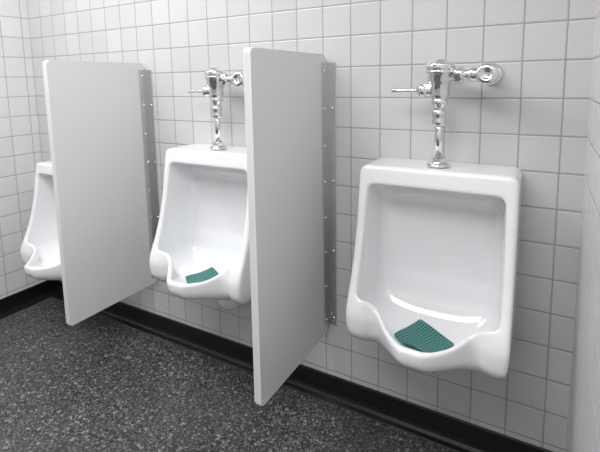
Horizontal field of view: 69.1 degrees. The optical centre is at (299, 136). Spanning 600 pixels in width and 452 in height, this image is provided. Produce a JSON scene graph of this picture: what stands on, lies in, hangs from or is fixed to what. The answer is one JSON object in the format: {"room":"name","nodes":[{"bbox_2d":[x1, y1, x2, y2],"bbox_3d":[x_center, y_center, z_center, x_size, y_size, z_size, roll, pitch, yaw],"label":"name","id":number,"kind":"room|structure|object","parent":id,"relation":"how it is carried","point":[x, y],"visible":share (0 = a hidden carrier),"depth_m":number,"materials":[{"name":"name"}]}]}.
{"room":"public restroom","nodes":[
{"label":"public restroom","id":0,"kind":"room"},
{"bbox_2d":[0,0,45,298],"bbox_3d":[-2.349,-0.129,1.305,0.100,2.600,3.000,3,8,29],"label":"wall","id":1,"kind":"structure","parent":0,"point":[20,152],"depth_m":2.50,"materials":[{"name":"tile"}]},
{"bbox_2d":[0,280,52,319],"bbox_3d":[-2.269,1.114,1.433,0.034,0.100,3.000,3,8,29],"label":"baseboard","id":2,"kind":"structure","parent":1,"relation":"attached to","point":[9,305],"depth_m":2.58,"materials":[{"name":"black rubber"}]},
{"bbox_2d":[0,297,456,451],"bbox_3d":[-1.085,1.279,0.784,2.947,0.100,3.200,3,8,29],"label":"floor","id":3,"kind":"structure","parent":0,"point":[98,383],"depth_m":1.78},
{"bbox_2d":[26,0,595,451],"bbox_3d":[-0.348,-0.247,1.948,2.947,2.600,0.100,3,8,29],"label":"wall","id":4,"kind":"structure","parent":0,"point":[534,121],"depth_m":1.52,"materials":[{"name":"tile"}]},
{"bbox_2d":[20,161,61,279],"bbox_3d":[-1.233,0.508,2.273,0.474,0.721,0.388,3,8,29],"label":"urinal","id":5,"kind":"object","parent":4,"relation":"attached to","point":[40,252],"visible":0.23,"depth_m":2.35,"materials":[{"name":"white ceramic"}]},
{"bbox_2d":[42,60,159,325],"bbox_3d":[-0.862,0.219,1.965,0.097,1.099,0.484,3,8,29],"label":"partition","id":6,"kind":"object","parent":4,"relation":"attached to","point":[100,115],"depth_m":1.92,"materials":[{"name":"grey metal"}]},
{"bbox_2d":[149,143,250,309],"bbox_3d":[-0.377,0.418,1.774,0.474,0.720,0.388,3,8,29],"label":"urinal","id":7,"kind":"object","parent":4,"relation":"attached to","point":[203,224],"visible":0.72,"depth_m":1.86,"materials":[{"name":"white ceramic"}]},
{"bbox_2d":[186,267,218,282],"bbox_3d":[-0.390,0.581,1.784,0.173,0.028,0.166,3,8,29],"label":"screen","id":8,"kind":"object","parent":7,"relation":"in","point":[205,275],"depth_m":1.82,"materials":[{"name":"teal plastic"}]},
{"bbox_2d":[188,68,243,149],"bbox_3d":[-0.320,-0.119,1.807,0.322,0.331,0.143,3,8,29],"label":"valve","id":9,"kind":"object","parent":7,"relation":"attached to","point":[216,78],"visible":0.89,"depth_m":1.75,"materials":[{"name":"silver metal"}]},
{"bbox_2d":[243,47,336,405],"bbox_3d":[-0.021,0.266,1.494,0.097,1.099,0.484,3,8,29],"label":"partition","id":10,"kind":"object","parent":4,"relation":"attached to","point":[290,96],"depth_m":1.44,"materials":[{"name":"grey metal"}]},
{"bbox_2d":[52,280,552,451],"bbox_3d":[-0.360,1.001,2.051,2.747,0.100,0.034,3,8,29],"label":"baseboard","id":11,"kind":"structure","parent":4,"relation":"attached to","point":[450,432],"depth_m":1.76,"materials":[{"name":"black rubber"}]},
{"bbox_2d":[346,157,522,379],"bbox_3d":[0.396,0.461,1.341,0.474,0.720,0.388,3,8,29],"label":"urinal","id":12,"kind":"object","parent":4,"relation":"attached to","point":[439,247],"visible":0.99,"depth_m":1.40,"materials":[{"name":"white ceramic"}]},
{"bbox_2d":[394,319,453,352],"bbox_3d":[0.383,0.623,1.350,0.173,0.028,0.166,3,8,29],"label":"screen","id":13,"kind":"object","parent":12,"relation":"in","point":[420,335],"depth_m":1.36,"materials":[{"name":"teal plastic"}]},
{"bbox_2d":[391,59,502,167],"bbox_3d":[0.453,-0.076,1.374,0.322,0.331,0.143,3,8,29],"label":"valve","id":14,"kind":"object","parent":12,"relation":"attached to","point":[441,73],"visible":1,"depth_m":1.32,"materials":[{"name":"silver metal"}]},
{"bbox_2d":[566,0,599,451],"bbox_3d":[0.132,0.009,-0.085,0.100,2.600,3.000,3,8,29],"label":"wall","id":15,"kind":"structure","parent":0,"point":[583,425],"depth_m":1.05,"materials":[{"name":"tile"}]}
]}

